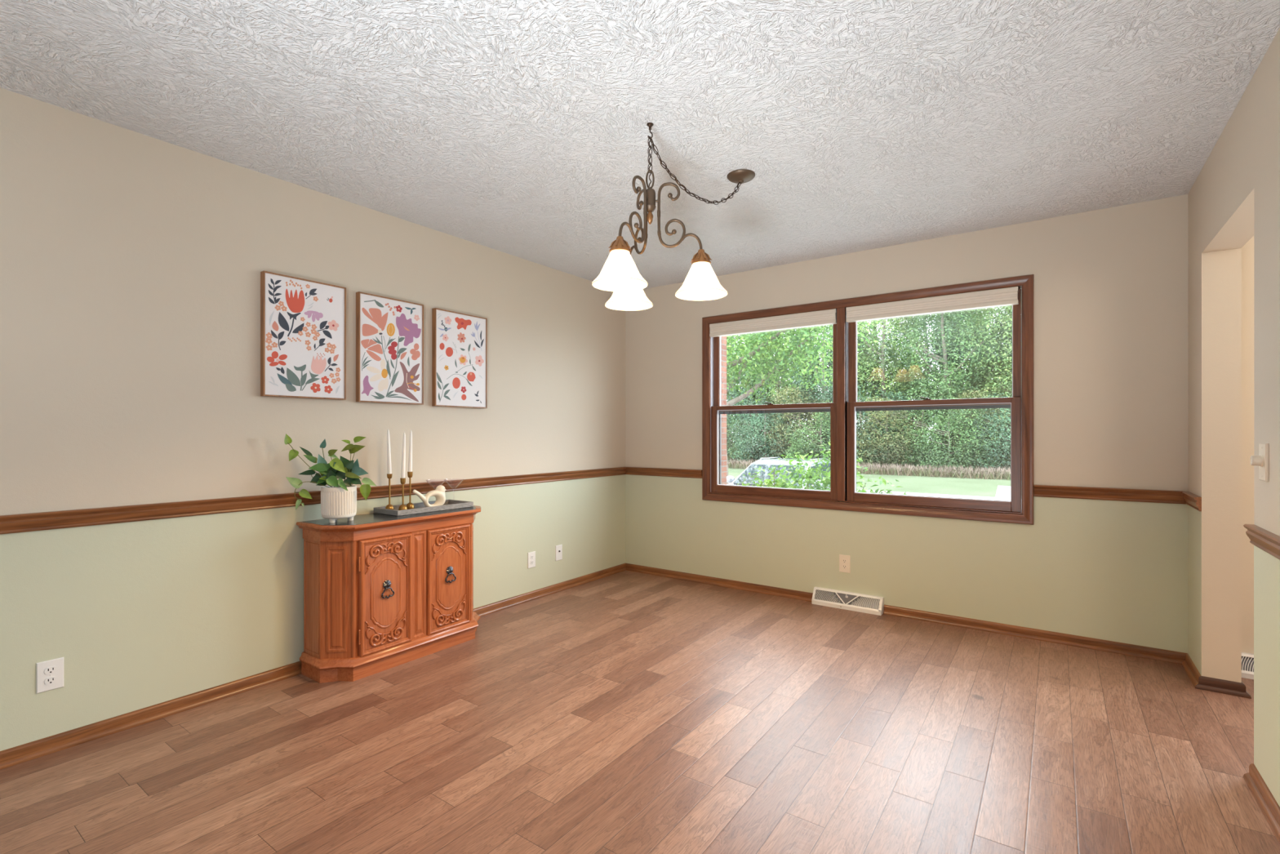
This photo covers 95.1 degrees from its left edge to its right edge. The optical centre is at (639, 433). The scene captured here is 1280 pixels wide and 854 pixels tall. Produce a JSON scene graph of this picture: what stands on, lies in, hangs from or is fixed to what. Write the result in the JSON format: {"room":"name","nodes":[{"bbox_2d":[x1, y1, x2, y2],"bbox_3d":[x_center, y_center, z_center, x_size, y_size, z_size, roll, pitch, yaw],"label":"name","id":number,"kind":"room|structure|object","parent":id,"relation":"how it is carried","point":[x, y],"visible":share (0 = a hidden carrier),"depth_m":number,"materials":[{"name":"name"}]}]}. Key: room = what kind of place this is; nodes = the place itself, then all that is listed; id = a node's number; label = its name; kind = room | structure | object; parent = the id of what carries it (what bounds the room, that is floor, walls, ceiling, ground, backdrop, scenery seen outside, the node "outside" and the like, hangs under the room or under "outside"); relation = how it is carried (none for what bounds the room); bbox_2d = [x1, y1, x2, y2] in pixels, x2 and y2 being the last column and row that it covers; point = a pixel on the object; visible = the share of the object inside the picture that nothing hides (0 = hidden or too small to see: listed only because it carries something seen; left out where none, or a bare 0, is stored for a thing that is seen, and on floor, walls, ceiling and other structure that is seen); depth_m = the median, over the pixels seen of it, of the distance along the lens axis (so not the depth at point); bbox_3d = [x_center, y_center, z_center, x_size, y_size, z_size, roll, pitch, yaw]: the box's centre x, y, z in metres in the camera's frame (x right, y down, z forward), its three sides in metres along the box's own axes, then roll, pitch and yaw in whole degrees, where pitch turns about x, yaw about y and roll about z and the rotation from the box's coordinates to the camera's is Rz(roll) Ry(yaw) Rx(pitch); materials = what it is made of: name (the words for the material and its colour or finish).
{"room":"dining room","nodes":[
{"label":"dining room","id":0,"kind":"room"},
{"bbox_2d":[0,87,625,751],"bbox_3d":[-2.359,-0.022,2.139,0.140,2.440,7.500,0,0,35],"label":"wall","id":1,"kind":"structure","parent":0,"point":[131,263],"depth_m":2.61,"materials":[{"name":"beige paint"}]},
{"bbox_2d":[36,657,63,693],"bbox_3d":[-2.221,0.911,2.204,0.009,0.113,0.074,0,0,35],"label":"wall outlet","id":2,"kind":"object","parent":1,"relation":"attached to","point":[50,673],"visible":1,"depth_m":2.20,"materials":[{"name":"white plastic"}]},
{"bbox_2d":[44,666,57,674],"bbox_3d":[-2.219,0.892,2.203,0.004,0.025,0.033,0,0,35],"label":"receptacle","id":3,"kind":"object","parent":2,"relation":"attached to","point":[47,669],"depth_m":2.20,"materials":[{"name":"white plastic"}]},
{"bbox_2d":[44,675,57,684],"bbox_3d":[-2.219,0.931,2.203,0.004,0.025,0.033,0,0,35],"label":"receptacle","id":4,"kind":"object","parent":2,"relation":"attached to","point":[49,680],"depth_m":2.20,"materials":[{"name":"white plastic"}]},
{"bbox_2d":[260,271,346,399],"bbox_3d":[-1.681,-0.473,2.941,0.034,0.593,0.396,0,0,35],"label":"framed print","id":5,"kind":"object","parent":1,"relation":"attached to","point":[303,322],"visible":1,"depth_m":2.92,"materials":[{"name":"multicoloured paper"}]},
{"bbox_2d":[0,466,626,533],"bbox_3d":[-2.291,0.329,2.091,0.027,0.067,7.500,0,0,35],"label":"trim","id":6,"kind":"structure","parent":1,"relation":"attached to","point":[21,522],"depth_m":2.65,"materials":[{"name":"brown wood"}]},
{"bbox_2d":[0,563,626,769],"bbox_3d":[-2.291,1.170,2.091,0.027,0.056,7.500,0,0,35],"label":"baseboard","id":7,"kind":"structure","parent":1,"relation":"attached to","point":[28,751],"depth_m":2.52,"materials":[{"name":"brown wood"}]},
{"bbox_2d":[355,291,423,404],"bbox_3d":[-1.411,-0.466,3.321,0.034,0.593,0.396,0,0,35],"label":"framed print","id":8,"kind":"object","parent":1,"relation":"attached to","point":[389,331],"visible":1,"depth_m":3.30,"materials":[{"name":"multicoloured paper"}]},
{"bbox_2d":[431,307,487,408],"bbox_3d":[-1.136,-0.461,3.708,0.034,0.593,0.396,0,0,35],"label":"framed print","id":9,"kind":"object","parent":1,"relation":"attached to","point":[459,340],"visible":1,"depth_m":3.68,"materials":[{"name":"multicoloured paper"}]},
{"bbox_2d":[527,551,535,568],"bbox_3d":[-0.781,0.914,4.228,0.009,0.113,0.074,0,0,35],"label":"wall outlet","id":10,"kind":"object","parent":1,"relation":"attached to","point":[531,555],"visible":1,"depth_m":4.22,"materials":[{"name":"white plastic"}]},
{"bbox_2d":[555,544,562,560],"bbox_3d":[-0.615,0.910,4.458,0.014,0.115,0.072,0,0,35],"label":"outlet","id":11,"kind":"object","parent":1,"relation":"attached to","point":[558,548],"visible":1,"depth_m":4.45,"materials":[{"name":"white plastic"}]},
{"bbox_2d":[0,0,1279,288],"bbox_3d":[-0.015,-1.292,0.484,5.880,0.100,7.800,0,0,35],"label":"ceiling","id":12,"kind":"structure","parent":0,"point":[518,128],"depth_m":2.17,"materials":[{"name":"white paint"}]},
{"bbox_2d":[591,122,755,311],"bbox_3d":[0.197,-0.897,2.476,0.945,0.689,0.520,0,0,-24],"label":"chandelier","id":13,"kind":"object","parent":12,"relation":"hanging from","point":[620,274],"visible":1,"depth_m":2.32,"materials":[{"name":"white glass"}]},
{"bbox_2d":[0,570,1279,853],"bbox_3d":[-0.015,1.238,0.484,5.880,0.080,7.800,0,0,35],"label":"floor","id":14,"kind":"structure","parent":0,"point":[625,712],"depth_m":2.21,"materials":[{"name":"brown wood"}]},
{"bbox_2d":[296,505,480,683],"bbox_3d":[-1.290,0.820,3.204,0.362,0.756,0.957,0,0,35],"label":"base cabinet","id":15,"kind":"object","parent":14,"relation":"on","point":[381,593],"visible":1,"depth_m":2.96,"materials":[{"name":"brown wood"}]},
{"bbox_2d":[284,433,376,522],"bbox_3d":[-1.542,0.222,2.935,0.403,0.441,0.176,0,0,-26],"label":"pothos","id":16,"kind":"object","parent":15,"relation":"on","point":[339,500],"visible":1,"depth_m":2.89,"materials":[{"name":"green plant"}]},
{"bbox_2d":[320,484,356,519],"bbox_3d":[-1.520,0.346,2.954,0.162,0.156,0.162,0,0,35],"label":"pot","id":17,"kind":"object","parent":16,"relation":"attached to","point":[337,501],"depth_m":2.89,"materials":[{"name":"white ceramic"}]},
{"bbox_2d":[373,499,473,516],"bbox_3d":[-1.230,0.425,3.354,0.232,0.033,0.492,0,0,35],"label":"serving tray","id":18,"kind":"object","parent":15,"relation":"on","point":[420,508],"visible":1,"depth_m":3.28,"materials":[{"name":"grey wood"}]},
{"bbox_2d":[385,473,394,510],"bbox_3d":[-1.386,0.330,3.239,0.045,0.212,0.045,0,0,35],"label":"candlestick","id":19,"kind":"object","parent":18,"relation":"on","point":[388,506],"visible":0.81,"depth_m":3.23,"materials":[{"name":"gold metal"}]},
{"bbox_2d":[386,427,391,473],"bbox_3d":[-1.387,0.103,3.239,0.022,0.263,0.022,0,0,35],"label":"taper candle","id":20,"kind":"object","parent":19,"relation":"on","point":[388,453],"visible":1,"depth_m":3.23,"materials":[{"name":"white wax"}]},
{"bbox_2d":[386,473,392,478],"bbox_3d":[-1.386,0.238,3.239,0.028,0.027,0.028,0,0,35],"label":"candle cup","id":21,"kind":"object","parent":19,"relation":"on","point":[388,475],"depth_m":3.23,"materials":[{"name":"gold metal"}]},
{"bbox_2d":[398,477,407,510],"bbox_3d":[-1.310,0.342,3.234,0.045,0.188,0.045,0,0,35],"label":"candlestick","id":22,"kind":"object","parent":18,"relation":"on","point":[402,506],"visible":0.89,"depth_m":3.23,"materials":[{"name":"gold metal"}]},
{"bbox_2d":[400,477,405,484],"bbox_3d":[-1.310,0.264,3.234,0.028,0.034,0.028,0,0,35],"label":"candle cup","id":23,"kind":"object","parent":22,"relation":"on","point":[402,481],"depth_m":3.22,"materials":[{"name":"gold metal"}]},
{"bbox_2d":[400,431,405,478],"bbox_3d":[-1.309,0.123,3.234,0.022,0.268,0.022,0,0,35],"label":"taper candle","id":24,"kind":"object","parent":22,"relation":"on","point":[403,455],"visible":1,"depth_m":3.23,"materials":[{"name":"white wax"}]},
{"bbox_2d":[406,471,414,509],"bbox_3d":[-1.302,0.327,3.314,0.045,0.218,0.045,0,0,35],"label":"candlestick","id":25,"kind":"object","parent":18,"relation":"on","point":[410,505],"visible":0.94,"depth_m":3.31,"materials":[{"name":"gold metal"}]},
{"bbox_2d":[408,429,412,471],"bbox_3d":[-1.302,0.102,3.314,0.021,0.250,0.021,0,0,35],"label":"taper candle","id":26,"kind":"object","parent":25,"relation":"on","point":[410,460],"visible":1,"depth_m":3.31,"materials":[{"name":"white wax"}]},
{"bbox_2d":[407,471,413,477],"bbox_3d":[-1.302,0.234,3.314,0.028,0.034,0.028,0,0,35],"label":"candle cup","id":27,"kind":"object","parent":25,"relation":"on","point":[410,474],"depth_m":3.30,"materials":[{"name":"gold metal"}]},
{"bbox_2d":[413,484,445,506],"bbox_3d":[-1.214,0.373,3.386,0.068,0.135,0.219,0,0,35],"label":"bird figurine","id":28,"kind":"object","parent":18,"relation":"on","point":[439,492],"visible":0.94,"depth_m":3.40,"materials":[{"name":"beige ceramic"}]},
{"bbox_2d":[811,586,884,615],"bbox_3d":[1.416,1.145,4.008,0.466,0.107,0.077,0,0,35],"label":"floor vent","id":29,"kind":"object","parent":14,"relation":"in","point":[861,602],"visible":1,"depth_m":3.99,"materials":[{"name":"white metal"}]},
{"bbox_2d":[625,194,1253,653],"bbox_3d":[2.200,-0.022,3.596,5.880,2.440,0.160,0,0,35],"label":"wall","id":30,"kind":"structure","parent":0,"point":[1110,285],"depth_m":3.40,"materials":[{"name":"beige paint"}]},
{"bbox_2d":[625,466,702,478],"bbox_3d":[0.180,0.329,4.919,0.775,0.067,0.027,0,0,35],"label":"trim","id":31,"kind":"structure","parent":30,"relation":"attached to","point":[697,473],"depth_m":4.89,"materials":[{"name":"brown wood"}]},
{"bbox_2d":[708,308,837,501],"bbox_3d":[1.010,-0.201,4.439,1.024,1.358,0.166,0,0,35],"label":"window","id":32,"kind":"structure","parent":30,"relation":"in","point":[716,409],"depth_m":4.50,"materials":[{"name":"brown wood"}]},
{"bbox_2d":[709,308,836,337],"bbox_3d":[0.976,-0.822,4.398,1.000,0.100,0.053,0,0,35],"label":"cellular shade","id":33,"kind":"object","parent":32,"relation":"attached to","point":[828,317],"visible":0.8,"depth_m":4.35,"materials":[{"name":"beige fabric"}]},
{"bbox_2d":[836,306,847,501],"bbox_3d":[1.425,-0.200,4.104,0.056,1.343,0.112,0,0,35],"label":"trim","id":34,"kind":"structure","parent":30,"relation":"attached to","point":[841,369],"depth_m":4.06,"materials":[{"name":"brown wood"}]},
{"bbox_2d":[839,554,850,573],"bbox_3d":[1.417,0.903,4.050,0.075,0.120,0.009,0,0,35],"label":"wall outlet","id":35,"kind":"object","parent":30,"relation":"attached to","point":[844,560],"visible":1,"depth_m":4.05,"materials":[{"name":"beige plastic"}]},
{"bbox_2d":[702,274,1033,524],"bbox_3d":[1.399,-0.197,4.056,2.207,1.462,0.020,0,0,35],"label":"trim","id":36,"kind":"structure","parent":30,"relation":"attached to","point":[1026,282],"depth_m":3.75,"materials":[{"name":"brown wood"}]},
{"bbox_2d":[625,563,1186,664],"bbox_3d":[1.351,1.170,4.085,3.650,0.056,0.027,0,0,35],"label":"baseboard","id":37,"kind":"structure","parent":30,"relation":"attached to","point":[1162,655],"depth_m":3.59,"materials":[{"name":"brown wood"}]},
{"bbox_2d":[844,285,1022,514],"bbox_3d":[1.883,-0.201,3.818,1.039,1.358,0.166,0,0,35],"label":"window","id":38,"kind":"structure","parent":30,"relation":"in","point":[1014,505],"depth_m":3.72,"materials":[{"name":"brown wood"}]},
{"bbox_2d":[845,286,1018,322],"bbox_3d":[1.847,-0.822,3.778,1.002,0.100,0.053,0,0,35],"label":"cellular shade","id":39,"kind":"object","parent":38,"relation":"attached to","point":[1006,296],"visible":1,"depth_m":3.72,"materials":[{"name":"beige fabric"}]},
{"bbox_2d":[1033,484,1186,504],"bbox_3d":[2.568,0.335,3.220,0.664,0.067,0.027,0,0,35],"label":"trim","id":40,"kind":"structure","parent":30,"relation":"attached to","point":[1045,491],"depth_m":3.21,"materials":[{"name":"brown wood"}]},
{"bbox_2d":[1187,27,1279,806],"bbox_3d":[0.685,-0.022,-0.113,0.134,2.440,7.640,0,0,35],"label":"wall","id":41,"kind":"structure","parent":0,"point":[1234,198],"depth_m":2.68,"materials":[{"name":"beige paint"}]},
{"bbox_2d":[1182,491,1201,511],"bbox_3d":[2.735,0.335,2.905,0.027,0.067,0.347,0,0,35],"label":"trim","id":42,"kind":"structure","parent":41,"relation":"attached to","point":[1192,500],"depth_m":2.84,"materials":[{"name":"brown wood"}]},
{"bbox_2d":[1195,675,1251,698],"bbox_3d":[2.786,1.170,2.839,0.187,0.056,0.354,0,0,35],"label":"baseboard","id":43,"kind":"object","parent":41,"relation":"attached to","point":[1207,683],"visible":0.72,"depth_m":2.70,"materials":[{"name":"brown wood"}]},
{"bbox_2d":[1182,653,1279,844],"bbox_3d":[0.661,1.170,-0.009,0.027,0.056,7.500,0,0,35],"label":"baseboard","id":44,"kind":"structure","parent":41,"relation":"attached to","point":[1268,806],"depth_m":1.91,"materials":[{"name":"brown wood"}]},
{"bbox_2d":[1241,652,1253,679],"bbox_3d":[3.129,1.145,2.789,0.464,0.107,0.077,0,0,35],"label":"floor vent","id":45,"kind":"object","parent":41,"relation":"in","point":[1247,659],"visible":0.32,"depth_m":2.88,"materials":[{"name":"white metal"}]},
{"bbox_2d":[1249,443,1268,481],"bbox_3d":[2.034,0.094,1.925,0.032,0.122,0.078,0,0,35],"label":"dimmer switch","id":46,"kind":"object","parent":41,"relation":"attached to","point":[1261,460],"visible":1,"depth_m":1.91,"materials":[{"name":"beige plastic"}]},
{"bbox_2d":[1243,524,1279,559],"bbox_3d":[0.758,0.349,0.127,0.027,0.067,4.674,0,0,35],"label":"trim","id":47,"kind":"structure","parent":41,"relation":"attached to","point":[1268,541],"depth_m":1.87,"materials":[{"name":"brown wood"}]},
{"label":"outside","id":48,"kind":"structure","parent":0,"visible":0},
{"bbox_2d":[728,466,1010,497],"bbox_3d":[21.935,2.348,44.789,110.000,0.300,89.830,0,0,35],"label":"ground","id":49,"kind":"structure","parent":48,"point":[948,485],"depth_m":24.68,"materials":[{"name":"green plant"}]},
{"bbox_2d":[721,335,726,484],"bbox_3d":[-1.293,0.148,7.984,4.020,4.100,2.900,0,0,35],"label":"wall","id":50,"kind":"structure","parent":49,"relation":"on","point":[723,338],"depth_m":7.95,"materials":[{"name":"red brick"}]},
{"bbox_2d":[726,404,758,461],"bbox_3d":[5.797,0.134,40.408,4.994,4.591,5.023,0,0,-19],"label":"bush","id":51,"kind":"object","parent":49,"relation":"on","point":[733,447],"visible":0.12,"depth_m":39.32,"materials":[{"name":"green plant"}]},
{"bbox_2d":[726,332,764,454],"bbox_3d":[6.907,-3.627,43.755,5.311,11.684,5.429,0,0,-45],"label":"tree","id":52,"kind":"object","parent":49,"relation":"on","point":[732,396],"visible":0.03,"depth_m":42.19,"materials":[{"name":"green plant"}]},
{"bbox_2d":[727,339,789,435],"bbox_3d":[9.494,-5.160,50.425,6.709,14.759,6.857,0,0,-24],"label":"tree","id":53,"kind":"object","parent":49,"relation":"on","point":[743,340],"visible":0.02,"depth_m":48.84,"materials":[{"name":"green plant"}]},
{"bbox_2d":[726,387,795,462],"bbox_3d":[7.953,-0.346,40.744,6.166,5.728,6.224,0,0,31],"label":"bush","id":54,"kind":"object","parent":49,"relation":"on","point":[736,416],"visible":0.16,"depth_m":39.81,"materials":[{"name":"green plant"}]},
{"bbox_2d":[727,400,798,462],"bbox_3d":[8.343,0.163,38.263,4.933,4.582,4.979,0,0,20],"label":"bush","id":55,"kind":"object","parent":49,"relation":"on","point":[756,427],"visible":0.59,"depth_m":37.74,"materials":[{"name":"green plant"}]},
{"bbox_2d":[732,385,793,457],"bbox_3d":[9.577,-0.751,45.632,7.175,6.558,7.134,0,0,-25],"label":"bush","id":56,"kind":"object","parent":49,"relation":"on","point":[762,385],"visible":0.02,"depth_m":44.98,"materials":[{"name":"green plant"}]},
{"bbox_2d":[737,328,818,434],"bbox_3d":[9.835,-3.883,42.363,5.872,12.197,5.820,0,0,27],"label":"tree","id":57,"kind":"object","parent":49,"relation":"on","point":[769,398],"visible":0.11,"depth_m":41.45,"materials":[{"name":"green plant"}]},
{"bbox_2d":[751,326,821,421],"bbox_3d":[11.708,-4.519,47.711,7.408,13.468,6.490,0,0,19],"label":"tree","id":58,"kind":"object","parent":49,"relation":"on","point":[812,326],"visible":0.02,"depth_m":46.11,"materials":[{"name":"green plant"}]},
{"bbox_2d":[756,385,830,459],"bbox_3d":[10.467,-0.364,38.361,5.650,5.832,5.691,0,0,16],"label":"bush","id":59,"kind":"object","parent":49,"relation":"on","point":[786,393],"visible":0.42,"depth_m":37.67,"materials":[{"name":"green plant"}]},
{"bbox_2d":[775,378,862,457],"bbox_3d":[12.840,-0.855,43.414,7.400,6.874,7.468,0,0,-27],"label":"bush","id":60,"kind":"object","parent":49,"relation":"on","point":[795,379],"visible":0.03,"depth_m":41.92,"materials":[{"name":"green plant"}]},
{"bbox_2d":[737,442,907,494],"bbox_3d":[1.835,1.130,6.161,1.847,2.139,1.073,0,0,35],"label":"shrub","id":61,"kind":"object","parent":49,"relation":"on","point":[811,476],"visible":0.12,"depth_m":6.14,"materials":[{"name":"green plant"}]},
{"bbox_2d":[781,400,863,462],"bbox_3d":[11.077,0.232,35.763,4.784,4.372,4.756,0,0,35],"label":"bush","id":62,"kind":"object","parent":49,"relation":"on","point":[800,446],"visible":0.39,"depth_m":35.36,"materials":[{"name":"green plant"}]},
{"bbox_2d":[780,321,871,434],"bbox_3d":[12.530,-3.934,39.549,5.714,12.299,5.590,0,0,-43],"label":"tree","id":63,"kind":"object","parent":49,"relation":"on","point":[823,386],"visible":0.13,"depth_m":38.78,"materials":[{"name":"green plant"}]},
{"bbox_2d":[788,323,879,425],"bbox_3d":[15.081,-5.221,45.692,7.163,14.881,7.100,0,0,34],"label":"tree","id":64,"kind":"object","parent":49,"relation":"on","point":[818,364],"visible":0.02,"depth_m":44.10,"materials":[{"name":"green plant"}]},
{"bbox_2d":[813,379,918,464],"bbox_3d":[13.675,-0.448,36.132,6.472,5.957,6.413,0,0,30],"label":"bush","id":65,"kind":"object","parent":49,"relation":"on","point":[829,389],"visible":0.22,"depth_m":35.09,"materials":[{"name":"green plant"}]},
{"bbox_2d":[817,372,917,463],"bbox_3d":[15.997,-0.849,41.250,7.372,6.777,7.414,0,0,-20],"label":"bush","id":66,"kind":"object","parent":49,"relation":"on","point":[887,388],"visible":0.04,"depth_m":39.82,"materials":[{"name":"green plant"}]},
{"bbox_2d":[727,457,1010,479],"bbox_3d":[14.765,1.888,31.249,36.610,0.620,3.714,0,0,38],"label":"grass","id":67,"kind":"structure","parent":49,"relation":"on","point":[988,473],"depth_m":30.06,"materials":[{"name":"plant"}]},
{"bbox_2d":[728,483,1010,500],"bbox_3d":[4.625,2.242,20.459,110.000,0.112,8.050,0,0,35],"label":"street","id":68,"kind":"structure","parent":49,"relation":"on","point":[868,491],"depth_m":20.40,"materials":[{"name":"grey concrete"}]},
{"bbox_2d":[830,315,933,425],"bbox_3d":[18.247,-5.467,44.783,6.988,15.374,7.143,0,0,-17],"label":"tree","id":69,"kind":"object","parent":49,"relation":"on","point":[878,324],"visible":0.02,"depth_m":42.61,"materials":[{"name":"green plant"}]},
{"bbox_2d":[856,395,928,471],"bbox_3d":[14.359,0.148,33.985,4.520,4.666,4.553,0,0,-27],"label":"bush","id":70,"kind":"object","parent":49,"relation":"on","point":[886,413],"visible":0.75,"depth_m":33.24,"materials":[{"name":"green plant"}]},
{"bbox_2d":[857,315,929,455],"bbox_3d":[15.815,-3.643,37.977,5.644,11.712,6.441,0,0,35],"label":"tree","id":71,"kind":"object","parent":49,"relation":"on","point":[873,358],"visible":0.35,"depth_m":36.77,"materials":[{"name":"green plant"}]},
{"bbox_2d":[875,368,971,463],"bbox_3d":[18.888,-0.855,39.486,7.468,6.874,7.400,0,0,-31],"label":"bush","id":72,"kind":"object","parent":49,"relation":"on","point":[895,389],"visible":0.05,"depth_m":37.66,"materials":[{"name":"green plant"}]},
{"bbox_2d":[880,310,970,452],"bbox_3d":[20.679,-4.854,42.100,6.429,14.144,6.572,0,0,11],"label":"tree","id":73,"kind":"object","parent":49,"relation":"on","point":[939,318],"visible":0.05,"depth_m":41.11,"materials":[{"name":"green plant"}]},
{"bbox_2d":[871,380,981,467],"bbox_3d":[16.543,-0.259,34.099,5.945,5.465,5.979,0,0,-28],"label":"bush","id":74,"kind":"object","parent":49,"relation":"on","point":[922,411],"visible":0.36,"depth_m":33.22,"materials":[{"name":"green plant"}]},
{"bbox_2d":[897,308,999,453],"bbox_3d":[18.702,-3.762,35.416,5.754,11.953,5.703,0,0,-35],"label":"tree","id":75,"kind":"object","parent":49,"relation":"on","point":[947,371],"visible":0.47,"depth_m":34.37,"materials":[{"name":"green plant"}]},
{"bbox_2d":[901,395,1000,475],"bbox_3d":[16.750,0.232,31.601,4.756,4.372,4.784,0,0,-2],"label":"bush","id":76,"kind":"object","parent":49,"relation":"on","point":[963,436],"visible":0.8,"depth_m":30.81,"materials":[{"name":"green plant"}]},
{"bbox_2d":[928,306,1008,386],"bbox_3d":[25.876,-6.316,44.523,8.148,17.076,8.220,0,0,-15],"label":"tree","id":77,"kind":"object","parent":49,"relation":"on","point":[998,307],"visible":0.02,"depth_m":43.93,"materials":[{"name":"green plant"}]},
{"bbox_2d":[928,305,1012,417],"bbox_3d":[23.130,-5.100,39.659,7.046,14.637,6.984,0,0,-32],"label":"tree","id":78,"kind":"object","parent":49,"relation":"on","point":[954,323],"visible":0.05,"depth_m":38.53,"materials":[{"name":"green plant"}]},
{"bbox_2d":[929,366,1012,465],"bbox_3d":[21.770,-0.751,37.012,7.175,6.558,7.134,0,0,31],"label":"bush","id":79,"kind":"object","parent":49,"relation":"on","point":[1001,366],"visible":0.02,"depth_m":36.20,"materials":[{"name":"green plant"}]},
{"bbox_2d":[940,386,1012,471],"bbox_3d":[19.172,-0.057,32.302,5.008,5.133,4.972,0,0,-36],"label":"bush","id":80,"kind":"object","parent":49,"relation":"on","point":[980,392],"visible":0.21,"depth_m":31.73,"materials":[{"name":"green plant"}]},
{"bbox_2d":[960,305,1012,434],"bbox_3d":[21.873,-3.935,33.974,5.926,12.297,6.764,0,0,-8],"label":"tree","id":81,"kind":"object","parent":49,"relation":"on","point":[1002,353],"visible":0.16,"depth_m":33.37,"materials":[{"name":"green plant"}]},
{"bbox_2d":[966,392,1010,476],"bbox_3d":[19.587,0.163,30.242,4.933,4.582,4.979,0,0,29],"label":"bush","id":82,"kind":"object","parent":49,"relation":"on","point":[996,421],"visible":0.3,"depth_m":29.95,"materials":[{"name":"green plant"}]},
{"bbox_2d":[986,382,1012,467],"bbox_3d":[21.534,-0.357,30.858,6.219,5.684,6.183,0,0,-30],"label":"bush","id":83,"kind":"object","parent":49,"relation":"on","point":[1010,383],"visible":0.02,"depth_m":31.05,"materials":[{"name":"green plant"}]},
{"bbox_2d":[986,305,1012,382],"bbox_3d":[26.454,-4.811,37.751,6.772,14.054,7.730,0,0,17],"label":"tree","id":84,"kind":"object","parent":49,"relation":"on","point":[1001,324],"visible":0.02,"depth_m":38.87,"materials":[{"name":"green plant"}]},
{"bbox_3d":[1.823,2.240,12.726,6.800,0.116,8.200,0,0,35],"label":"driveway","id":85,"kind":"object","parent":49,"relation":"on","visible":0},
{"bbox_2d":[726,457,830,489],"bbox_3d":[3.269,1.382,13.293,2.270,1.601,4.559,0,0,35],"label":"car","id":86,"kind":"object","parent":85,"relation":"on","point":[766,463],"visible":0.12,"depth_m":12.97,"materials":[{"name":"silver metal"}]},
{"bbox_2d":[726,475,734,483],"bbox_3d":[2.069,1.054,13.336,0.264,0.174,0.127,0,0,35],"label":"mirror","id":87,"kind":"object","parent":86,"relation":"attached to","point":[730,479],"depth_m":13.29,"materials":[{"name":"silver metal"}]},
{"bbox_2d":[726,320,882,484],"bbox_3d":[3.170,-2.123,16.507,7.347,8.697,6.140,0,0,2],"label":"shade tree","id":88,"kind":"object","parent":85,"relation":"on","point":[793,353],"visible":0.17,"depth_m":15.13,"materials":[{"name":"green plant"}]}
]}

